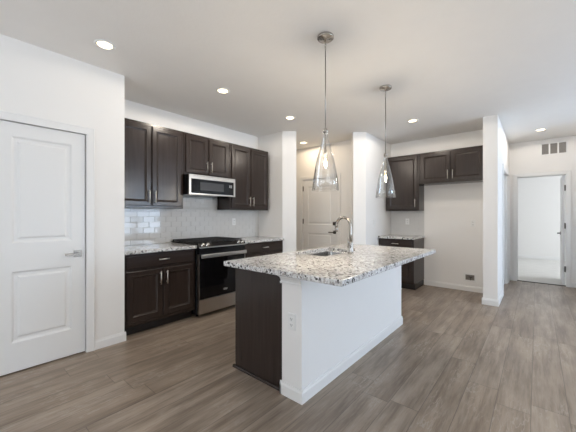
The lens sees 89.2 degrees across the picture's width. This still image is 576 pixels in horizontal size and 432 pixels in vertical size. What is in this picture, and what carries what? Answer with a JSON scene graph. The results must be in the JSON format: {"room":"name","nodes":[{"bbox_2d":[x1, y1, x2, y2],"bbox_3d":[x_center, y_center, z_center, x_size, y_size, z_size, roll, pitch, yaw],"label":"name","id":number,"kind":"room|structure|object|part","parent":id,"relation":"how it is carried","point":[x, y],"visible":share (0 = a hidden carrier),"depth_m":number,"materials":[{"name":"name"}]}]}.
{"room":"kitchen","nodes":[
{"label":"kitchen","id":0,"kind":"room"},
{"bbox_2d":[0,34,123,351],"bbox_3d":[-3.318,-0.079,1.577,0.646,2.720,4.294,0,0,40],"label":"wall","id":1,"kind":"structure","parent":0,"point":[35,81],"depth_m":2.81,"materials":[{"name":"white paint"}]},
{"bbox_2d":[0,120,84,375],"bbox_3d":[-2.101,0.254,2.512,0.087,2.030,0.610,0,0,40],"label":"door","id":2,"kind":"structure","parent":1,"relation":"in","point":[42,170],"depth_m":2.50,"materials":[{"name":"white wood"}]},
{"bbox_3d":[-1.952,0.346,2.660,0.052,0.062,0.136,0,0,40],"label":"handle","id":3,"kind":"part","parent":2,"relation":"part of","materials":[{"name":"silver metal"}]},
{"bbox_2d":[0,110,94,352],"bbox_3d":[-2.091,0.224,2.503,0.018,2.114,0.754,0,0,40],"label":"trim","id":4,"kind":"structure","parent":1,"relation":"attached to","point":[90,132],"depth_m":2.75,"materials":[{"name":"white wood"}]},
{"bbox_2d":[95,331,125,349],"bbox_3d":[-3.057,1.235,1.375,0.012,0.092,4.287,0,0,40],"label":"baseboard","id":5,"kind":"structure","parent":1,"relation":"attached to","point":[120,337],"depth_m":2.89,"materials":[{"name":"white wood"}]},
{"bbox_2d":[124,99,257,245],"bbox_3d":[-1.402,-0.079,4.413,0.120,2.720,2.750,0,0,40],"label":"wall","id":6,"kind":"structure","parent":0,"point":[132,110],"depth_m":4.21,"materials":[{"name":"white paint"}]},
{"bbox_2d":[124,118,182,208],"bbox_3d":[-1.754,-0.605,3.621,0.368,1.018,0.838,0,0,40],"label":"upper cabinet","id":7,"kind":"object","parent":6,"relation":"attached to","point":[153,154],"visible":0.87,"depth_m":3.53,"materials":[{"name":"brown wood"}]},
{"bbox_3d":[-1.777,-0.604,3.378,0.021,0.960,0.384,0,0,40],"label":"door","id":8,"kind":"part","parent":7,"relation":"part of","materials":[{"name":"brown wood"}]},
{"bbox_3d":[-1.519,-0.604,3.681,0.021,0.960,0.384,0,0,40],"label":"door","id":9,"kind":"part","parent":7,"relation":"part of","materials":[{"name":"brown wood"}]},
{"bbox_2d":[124,197,258,245],"bbox_3d":[-1.352,0.043,4.371,0.009,0.646,2.506,0,0,40],"label":"tile backsplash","id":10,"kind":"structure","parent":6,"relation":"attached to","point":[199,217],"depth_m":4.25,"materials":[{"name":"tile"}]},
{"bbox_2d":[183,132,228,177],"bbox_3d":[-1.233,-0.833,4.232,0.368,0.563,0.760,0,0,40],"label":"upper cabinet","id":11,"kind":"object","parent":6,"relation":"attached to","point":[202,155],"visible":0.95,"depth_m":4.08,"materials":[{"name":"brown wood"}]},
{"bbox_3d":[-1.243,-0.832,4.004,0.021,0.505,0.345,0,0,40],"label":"door","id":12,"kind":"part","parent":11,"relation":"part of","materials":[{"name":"brown wood"}]},
{"bbox_2d":[183,174,234,197],"bbox_3d":[-1.195,-0.414,4.199,0.448,0.266,0.758,0,0,40],"label":"microwave","id":13,"kind":"object","parent":11,"relation":"attached to","point":[194,185],"visible":0.94,"depth_m":4.00,"materials":[{"name":"silver metal"}]},
{"bbox_3d":[-1.030,-0.397,4.053,0.004,0.189,0.695,0,0,40],"label":"door","id":14,"kind":"part","parent":13,"relation":"part of","materials":[{"name":"black glass"}]},
{"bbox_3d":[-1.010,-0.832,4.277,0.021,0.505,0.345,0,0,40],"label":"door","id":15,"kind":"part","parent":11,"relation":"part of","materials":[{"name":"brown wood"}]},
{"bbox_2d":[217,143,267,210],"bbox_3d":[-0.713,-0.605,4.842,0.368,1.018,0.836,0,0,40],"label":"upper cabinet","id":16,"kind":"object","parent":6,"relation":"attached to","point":[248,166],"visible":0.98,"depth_m":4.70,"materials":[{"name":"brown wood"}]},
{"bbox_3d":[-0.735,-0.604,4.600,0.021,0.960,0.383,0,0,40],"label":"door","id":17,"kind":"part","parent":16,"relation":"part of","materials":[{"name":"brown wood"}]},
{"bbox_3d":[-0.478,-0.604,4.902,0.021,0.960,0.383,0,0,40],"label":"door","id":18,"kind":"part","parent":16,"relation":"part of","materials":[{"name":"brown wood"}]},
{"bbox_2d":[258,131,281,237],"bbox_3d":[-0.280,-0.079,5.185,0.587,2.720,0.120,0,0,40],"label":"wall","id":19,"kind":"structure","parent":0,"point":[270,221],"depth_m":5.08,"materials":[{"name":"white paint"}]},
{"bbox_2d":[0,0,575,149],"bbox_3d":[0.804,-1.499,2.061,8.950,0.120,10.680,0,0,40],"label":"ceiling","id":20,"kind":"structure","parent":0,"point":[448,65],"depth_m":2.62,"materials":[{"name":"paint"}]},
{"bbox_2d":[93,39,115,50],"bbox_3d":[-1.538,-1.434,2.455,0.164,0.008,0.164,0,0,40],"label":"recessed light","id":21,"kind":"object","parent":20,"relation":"in","point":[103,44],"visible":1,"depth_m":2.44,"materials":[{"name":"white plastic"}]},
{"bbox_2d":[216,88,229,93],"bbox_3d":[-0.747,-1.434,3.355,0.164,0.008,0.164,0,0,40],"label":"recessed light","id":22,"kind":"object","parent":20,"relation":"in","point":[219,90],"visible":1,"depth_m":3.34,"materials":[{"name":"white plastic"}]},
{"bbox_2d":[284,116,295,119],"bbox_3d":[0.029,-1.434,4.276,0.164,0.008,0.164,0,0,40],"label":"recessed light","id":23,"kind":"object","parent":20,"relation":"in","point":[286,117],"visible":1,"depth_m":4.26,"materials":[{"name":"white plastic"}]},
{"bbox_2d":[312,31,338,191],"bbox_3d":[0.300,-0.822,2.340,0.214,1.234,0.214,0,0,40],"label":"pendant light","id":24,"kind":"object","parent":20,"relation":"hanging from","point":[325,37],"visible":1,"depth_m":2.33,"materials":[{"name":"clear glass"}]},
{"bbox_2d":[323,128,327,155],"bbox_3d":[0.300,-0.593,2.340,0.038,0.223,0.038,0,0,40],"label":"socket","id":25,"kind":"object","parent":24,"relation":"attached to","point":[325,130],"depth_m":2.33,"materials":[{"name":"silver metal"}]},
{"bbox_3d":[0.300,-1.004,2.340,0.009,0.660,0.009,0,0,40],"label":"rod","id":26,"kind":"part","parent":24,"relation":"part of","materials":[{"name":"silver metal"}]},
{"bbox_3d":[0.300,-0.437,2.340,0.214,0.464,0.214,0,0,40],"label":"lamp shade","id":27,"kind":"part","parent":24,"relation":"part of","materials":[{"name":"clear glass"}]},
{"bbox_2d":[376,85,395,196],"bbox_3d":[1.088,-0.822,3.260,0.214,1.234,0.214,0,0,40],"label":"pendant light","id":28,"kind":"object","parent":20,"relation":"hanging from","point":[385,88],"visible":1,"depth_m":3.25,"materials":[{"name":"clear glass"}]},
{"bbox_2d":[384,153,386,172],"bbox_3d":[1.088,-0.593,3.260,0.038,0.223,0.038,0,0,40],"label":"socket","id":29,"kind":"object","parent":28,"relation":"attached to","point":[385,154],"depth_m":3.25,"materials":[{"name":"silver metal"}]},
{"bbox_3d":[1.088,-1.004,3.260,0.009,0.660,0.009,0,0,40],"label":"rod","id":30,"kind":"part","parent":28,"relation":"part of","materials":[{"name":"silver metal"}]},
{"bbox_3d":[1.088,-0.437,3.260,0.214,0.464,0.214,0,0,40],"label":"lamp shade","id":31,"kind":"part","parent":28,"relation":"part of","materials":[{"name":"clear glass"}]},
{"bbox_2d":[407,119,417,122],"bbox_3d":[1.881,-1.434,4.410,0.164,0.008,0.164,0,0,40],"label":"recessed light","id":32,"kind":"object","parent":20,"relation":"in","point":[410,120],"visible":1,"depth_m":4.39,"materials":[{"name":"white plastic"}]},
{"bbox_2d":[0,258,575,431],"bbox_3d":[2.157,1.329,3.647,8.950,0.104,14.850,0,0,40],"label":"floor","id":33,"kind":"structure","parent":0,"point":[456,362],"depth_m":2.28,"materials":[{"name":"grey wood"}]},
{"bbox_2d":[124,249,194,335],"bbox_3d":[-1.646,0.843,3.527,0.654,0.876,0.836,0,0,40],"label":"base cabinet","id":34,"kind":"object","parent":33,"relation":"on","point":[159,287],"visible":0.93,"depth_m":3.30,"materials":[{"name":"brown wood"}]},
{"bbox_3d":[-1.560,0.862,3.193,0.021,0.542,0.383,0,0,40],"label":"door","id":35,"kind":"part","parent":34,"relation":"part of","materials":[{"name":"brown wood"}]},
{"bbox_3d":[-1.432,0.494,3.345,0.020,0.130,0.780,0,0,40],"label":"drawer","id":36,"kind":"part","parent":34,"relation":"part of","materials":[{"name":"brown wood"}]},
{"bbox_2d":[124,243,196,254],"bbox_3d":[-1.647,0.386,3.529,0.631,0.037,0.840,0,0,40],"label":"countertop","id":37,"kind":"structure","parent":34,"relation":"on","point":[160,247],"depth_m":3.40,"materials":[{"name":"stone"}]},
{"bbox_3d":[-1.303,0.862,3.495,0.021,0.542,0.383,0,0,40],"label":"door","id":38,"kind":"part","parent":34,"relation":"part of","materials":[{"name":"brown wood"}]},
{"bbox_2d":[171,237,246,316],"bbox_3d":[-1.094,0.802,4.113,0.710,0.957,0.782,0,0,40],"label":"range","id":39,"kind":"object","parent":33,"relation":"on","point":[214,281],"visible":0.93,"depth_m":3.83,"materials":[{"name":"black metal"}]},
{"bbox_3d":[-1.115,0.764,3.642,0.037,0.566,0.007,0,0,40],"label":"edge trim","id":40,"kind":"part","parent":39,"relation":"part of","materials":[{"name":"metal"}]},
{"bbox_2d":[171,237,241,244],"bbox_3d":[-1.126,0.344,4.140,0.626,0.041,0.782,0,0,40],"label":"cooktop","id":41,"kind":"object","parent":39,"relation":"in","point":[211,240],"depth_m":3.98,"materials":[{"name":"glass"}]},
{"bbox_3d":[-0.879,1.143,3.930,0.049,0.176,0.750,0,0,40],"label":"storage drawer","id":42,"kind":"part","parent":39,"relation":"part of","materials":[{"name":"metal"}]},
{"bbox_3d":[-0.881,0.736,3.931,0.045,0.626,0.750,0,0,40],"label":"oven door","id":43,"kind":"part","parent":39,"relation":"part of","materials":[{"name":"metal"}]},
{"bbox_3d":[-0.884,0.383,3.934,0.090,0.076,0.758,0,0,40],"label":"control panel","id":44,"kind":"part","parent":39,"relation":"part of","materials":[{"name":"black metal"}]},
{"bbox_3d":[-0.862,0.795,3.915,0.004,0.499,0.738,0,0,40],"label":"oven glass","id":45,"kind":"part","parent":39,"relation":"part of","materials":[{"name":"black glass"}]},
{"bbox_3d":[-0.844,0.505,3.900,0.052,0.048,0.734,0,0,40],"label":"oven handle","id":46,"kind":"part","parent":39,"relation":"part of","materials":[{"name":"metal"}]},
{"bbox_2d":[232,268,281,390],"bbox_3d":[0.348,0.844,3.024,0.582,0.874,1.886,0,0,40],"label":"base cabinet","id":47,"kind":"object","parent":33,"relation":"on","point":[258,295],"visible":0.2,"depth_m":2.30,"materials":[{"name":"brown wood"}]},
{"bbox_3d":[-0.257,1.271,2.312,0.551,0.020,0.018,0,0,40],"label":"shoe moulding","id":48,"kind":"part","parent":47,"relation":"part of","materials":[{"name":"brown wood"}]},
{"bbox_2d":[224,243,435,286],"bbox_3d":[0.546,0.386,2.788,1.097,0.038,2.019,0,0,40],"label":"countertop","id":49,"kind":"structure","parent":47,"relation":"on","point":[342,269],"depth_m":2.34,"materials":[{"name":"stone"}]},
{"bbox_2d":[307,251,344,255],"bbox_3d":[0.405,0.499,3.029,0.413,0.188,0.701,0,0,40],"label":"sink","id":50,"kind":"object","parent":49,"relation":"in","point":[326,253],"visible":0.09,"depth_m":3.33,"materials":[{"name":"metal"}]},
{"bbox_2d":[335,216,354,253],"bbox_3d":[0.563,0.183,2.913,0.206,0.367,0.147,0,0,40],"label":"faucet","id":51,"kind":"object","parent":49,"relation":"on","point":[350,243],"visible":1,"depth_m":2.85,"materials":[{"name":"silver metal"}]},
{"bbox_3d":[0.552,0.126,2.906,0.188,0.251,0.028,0,0,40],"label":"spout","id":52,"kind":"part","parent":51,"relation":"part of","materials":[{"name":"silver metal"}]},
{"bbox_2d":[245,240,282,257],"bbox_3d":[-0.584,0.843,4.773,0.654,0.876,0.894,0,0,40],"label":"base cabinet","id":53,"kind":"object","parent":33,"relation":"on","point":[271,247],"visible":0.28,"depth_m":4.56,"materials":[{"name":"brown wood"}]},
{"bbox_3d":[-0.508,0.862,4.428,0.021,0.542,0.412,0,0,40],"label":"door","id":54,"kind":"part","parent":53,"relation":"part of","materials":[{"name":"brown wood"}]},
{"bbox_2d":[239,236,283,243],"bbox_3d":[-0.586,0.386,4.773,0.631,0.037,0.898,0,0,40],"label":"countertop","id":55,"kind":"structure","parent":53,"relation":"on","point":[256,239],"depth_m":4.73,"materials":[{"name":"stone"}]},
{"bbox_3d":[-0.370,0.494,4.590,0.020,0.130,0.838,0,0,40],"label":"drawer","id":56,"kind":"part","parent":53,"relation":"part of","materials":[{"name":"brown wood"}]},
{"bbox_3d":[-0.231,0.862,4.752,0.021,0.542,0.412,0,0,40],"label":"door","id":57,"kind":"part","parent":53,"relation":"part of","materials":[{"name":"brown wood"}]},
{"bbox_2d":[277,266,402,404],"bbox_3d":[0.641,0.844,2.777,0.207,0.875,1.978,0,0,40],"label":"wall","id":58,"kind":"structure","parent":33,"relation":"on","point":[336,326],"depth_m":2.26,"materials":[{"name":"white paint"}]},
{"bbox_3d":[0.014,0.444,2.038,0.204,0.074,0.040,0,0,40],"label":"cap moulding","id":59,"kind":"part","parent":58,"relation":"part of","materials":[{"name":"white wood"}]},
{"bbox_2d":[288,312,295,330],"bbox_3d":[0.025,0.741,2.048,0.071,0.115,0.009,0,0,40],"label":"wall outlet","id":60,"kind":"object","parent":58,"relation":"attached to","point":[291,317],"visible":1,"depth_m":2.04,"materials":[{"name":"white plastic"}]},
{"bbox_3d":[0.650,1.235,2.787,0.206,0.092,1.951,0,0,40],"label":"baseboard","id":61,"kind":"part","parent":58,"relation":"part of","materials":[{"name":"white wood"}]},
{"bbox_2d":[379,238,423,289],"bbox_3d":[2.095,0.843,5.404,0.616,0.876,0.654,0,0,40],"label":"base cabinet","id":62,"kind":"object","parent":33,"relation":"on","point":[412,273],"visible":0.44,"depth_m":5.12,"materials":[{"name":"brown wood"}]},
{"bbox_3d":[1.912,0.494,5.190,0.560,0.130,0.020,0,0,40],"label":"drawer","id":63,"kind":"part","parent":62,"relation":"part of","materials":[{"name":"brown wood"}]},
{"bbox_2d":[378,234,424,239],"bbox_3d":[2.096,0.386,5.404,0.643,0.037,0.631,0,0,40],"label":"countertop","id":64,"kind":"structure","parent":62,"relation":"on","point":[390,236],"depth_m":5.23,"materials":[{"name":"stone"}]},
{"bbox_3d":[1.912,0.862,5.189,0.560,0.542,0.021,0,0,40],"label":"door","id":65,"kind":"part","parent":62,"relation":"part of","materials":[{"name":"brown wood"}]},
{"bbox_2d":[296,140,350,250],"bbox_3d":[0.458,-0.079,6.206,2.644,2.720,0.120,0,0,40],"label":"wall","id":66,"kind":"structure","parent":0,"point":[306,158],"depth_m":5.80,"materials":[{"name":"white paint"}]},
{"bbox_2d":[303,177,336,249],"bbox_3d":[0.639,0.254,5.978,0.854,2.030,0.087,0,0,40],"label":"door","id":67,"kind":"structure","parent":66,"relation":"in","point":[319,208],"depth_m":5.99,"materials":[{"name":"white wood"}]},
{"bbox_2d":[300,173,340,249],"bbox_3d":[0.634,0.224,5.965,0.989,2.114,0.018,0,0,40],"label":"trim","id":68,"kind":"structure","parent":66,"relation":"attached to","point":[338,176],"depth_m":5.86,"materials":[{"name":"white wood"}]},
{"bbox_2d":[282,131,365,252],"bbox_3d":[0.617,-0.079,5.040,1.431,2.720,0.120,0,0,-3],"label":"wall","id":69,"kind":"structure","parent":0,"point":[288,137],"depth_m":4.96,"materials":[{"name":"white paint"}]},
{"bbox_2d":[366,132,390,245],"bbox_3d":[1.652,-0.079,5.477,0.120,2.720,1.121,0,0,40],"label":"wall","id":70,"kind":"structure","parent":0,"point":[375,147],"depth_m":5.34,"materials":[{"name":"white paint"}]},
{"bbox_2d":[391,130,482,286],"bbox_3d":[2.677,-0.079,5.418,1.756,2.720,0.120,0,0,40],"label":"wall","id":71,"kind":"structure","parent":0,"point":[449,209],"depth_m":5.16,"materials":[{"name":"white paint"}]},
{"bbox_2d":[386,154,423,210],"bbox_3d":[2.192,-0.605,5.508,0.602,1.018,0.368,0,0,40],"label":"upper cabinet","id":72,"kind":"object","parent":71,"relation":"attached to","point":[409,193],"visible":0.97,"depth_m":5.38,"materials":[{"name":"brown wood"}]},
{"bbox_2d":[391,211,423,235],"bbox_3d":[2.300,0.136,5.654,0.631,0.462,0.009,0,0,40],"label":"tile backsplash","id":73,"kind":"structure","parent":71,"relation":"attached to","point":[399,226],"depth_m":5.64,"materials":[{"name":"tile"}]},
{"bbox_2d":[419,145,482,185],"bbox_3d":[2.804,-0.839,4.987,0.996,0.550,0.368,0,0,40],"label":"upper cabinet","id":74,"kind":"object","parent":71,"relation":"attached to","point":[460,165],"visible":0.9,"depth_m":4.87,"materials":[{"name":"brown wood"}]},
{"bbox_3d":[2.531,-0.838,5.035,0.463,0.492,0.021,0,0,40],"label":"door","id":75,"kind":"part","parent":74,"relation":"part of","materials":[{"name":"brown wood"}]},
{"bbox_3d":[2.894,-0.838,4.726,0.463,0.492,0.021,0,0,40],"label":"door","id":76,"kind":"part","parent":74,"relation":"part of","materials":[{"name":"brown wood"}]},
{"bbox_2d":[424,280,482,292],"bbox_3d":[2.922,1.235,5.122,0.994,0.092,0.012,0,0,40],"label":"baseboard","id":77,"kind":"structure","parent":71,"relation":"attached to","point":[426,282],"depth_m":5.12,"materials":[{"name":"white wood"}]},
{"bbox_2d":[463,272,476,282],"bbox_3d":[3.096,1.046,4.972,0.190,0.148,0.014,0,0,40],"label":"water supply box","id":78,"kind":"object","parent":71,"relation":"attached to","point":[469,277],"visible":1,"depth_m":4.97,"materials":[{"name":"white plastic"}]},
{"bbox_2d":[471,220,475,226],"bbox_3d":[3.132,0.126,4.945,0.071,0.115,0.009,0,0,40],"label":"wall outlet","id":79,"kind":"object","parent":71,"relation":"attached to","point":[473,222],"visible":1,"depth_m":4.94,"materials":[{"name":"white plastic"}]},
{"bbox_2d":[483,114,508,299],"bbox_3d":[3.628,-0.079,5.045,0.175,2.720,2.235,0,0,40],"label":"wall","id":80,"kind":"structure","parent":0,"point":[495,142],"depth_m":4.21,"materials":[{"name":"white paint"}]},
{"bbox_2d":[482,290,502,306],"bbox_3d":[3.131,1.235,4.463,0.201,0.092,0.731,0,0,40],"label":"baseboard","id":81,"kind":"structure","parent":80,"relation":"attached to","point":[492,302],"depth_m":4.21,"materials":[{"name":"white wood"}]},
{"bbox_2d":[504,175,504,283],"bbox_3d":[3.811,0.254,5.214,0.035,2.030,0.820,0,0,40],"label":"door","id":82,"kind":"structure","parent":80,"relation":"in","point":[504,175],"depth_m":5.48,"materials":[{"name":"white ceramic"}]},
{"bbox_2d":[502,164,509,295],"bbox_3d":[3.862,0.225,5.170,0.018,2.112,1.292,0,0,40],"label":"trim","id":83,"kind":"structure","parent":80,"relation":"attached to","point":[503,166],"depth_m":4.68,"materials":[{"name":"white wood"}]},
{"bbox_2d":[505,175,507,283],"bbox_3d":[3.816,0.258,5.209,0.098,2.047,1.170,0,0,40],"label":"trim","id":84,"kind":"structure","parent":80,"relation":"attached to","point":[506,176],"depth_m":5.51,"materials":[{"name":"white wood"}]},
{"bbox_2d":[518,175,565,257],"bbox_3d":[7.924,-0.079,8.369,5.200,2.720,0.120,0,0,40],"label":"wall","id":85,"kind":"structure","parent":0,"point":[538,197],"depth_m":8.68,"materials":[{"name":"white paint"}]},
{"bbox_2d":[518,254,565,260],"bbox_3d":[7.835,1.231,8.357,5.040,0.092,0.012,0,0,40],"label":"baseboard","id":86,"kind":"structure","parent":85,"relation":"attached to","point":[519,256],"depth_m":8.67,"materials":[{"name":"white wood"}]},
{"bbox_2d":[509,136,575,282],"bbox_3d":[5.238,-0.079,5.219,5.200,2.720,0.120,0,0,40],"label":"wall","id":87,"kind":"structure","parent":0,"point":[524,157],"depth_m":5.50,"materials":[{"name":"white paint"}]},
{"bbox_2d":[517,280,565,285],"bbox_3d":[4.811,1.277,5.566,0.698,0.008,0.057,0,0,40],"label":"trim","id":88,"kind":"structure","parent":87,"relation":"attached to","point":[517,280],"depth_m":5.54,"materials":[{"name":"grey metal"}]},
{"bbox_2d":[513,170,570,286],"bbox_3d":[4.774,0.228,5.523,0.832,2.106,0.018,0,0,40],"label":"trim","id":89,"kind":"structure","parent":87,"relation":"attached to","point":[567,172],"depth_m":5.31,"materials":[{"name":"white wood"}]},
{"bbox_2d":[510,276,575,287],"bbox_3d":[4.752,1.235,5.408,1.064,0.092,0.222,0,0,40],"label":"baseboard","id":90,"kind":"structure","parent":87,"relation":"attached to","point":[573,284],"depth_m":5.24,"materials":[{"name":"white wood"}]},
{"bbox_2d":[540,140,567,155],"bbox_3d":[4.917,-1.252,5.405,0.380,0.235,0.011,0,0,40],"label":"air vent","id":91,"kind":"object","parent":87,"relation":"in","point":[559,147],"visible":1,"depth_m":5.40,"materials":[{"name":"white plastic"}]},
{"bbox_2d":[557,175,565,283],"bbox_3d":[5.289,0.257,5.657,0.091,2.021,0.792,0,0,40],"label":"door","id":92,"kind":"structure","parent":87,"relation":"in","point":[562,180],"depth_m":5.46,"materials":[{"name":"white wood"}]}
]}

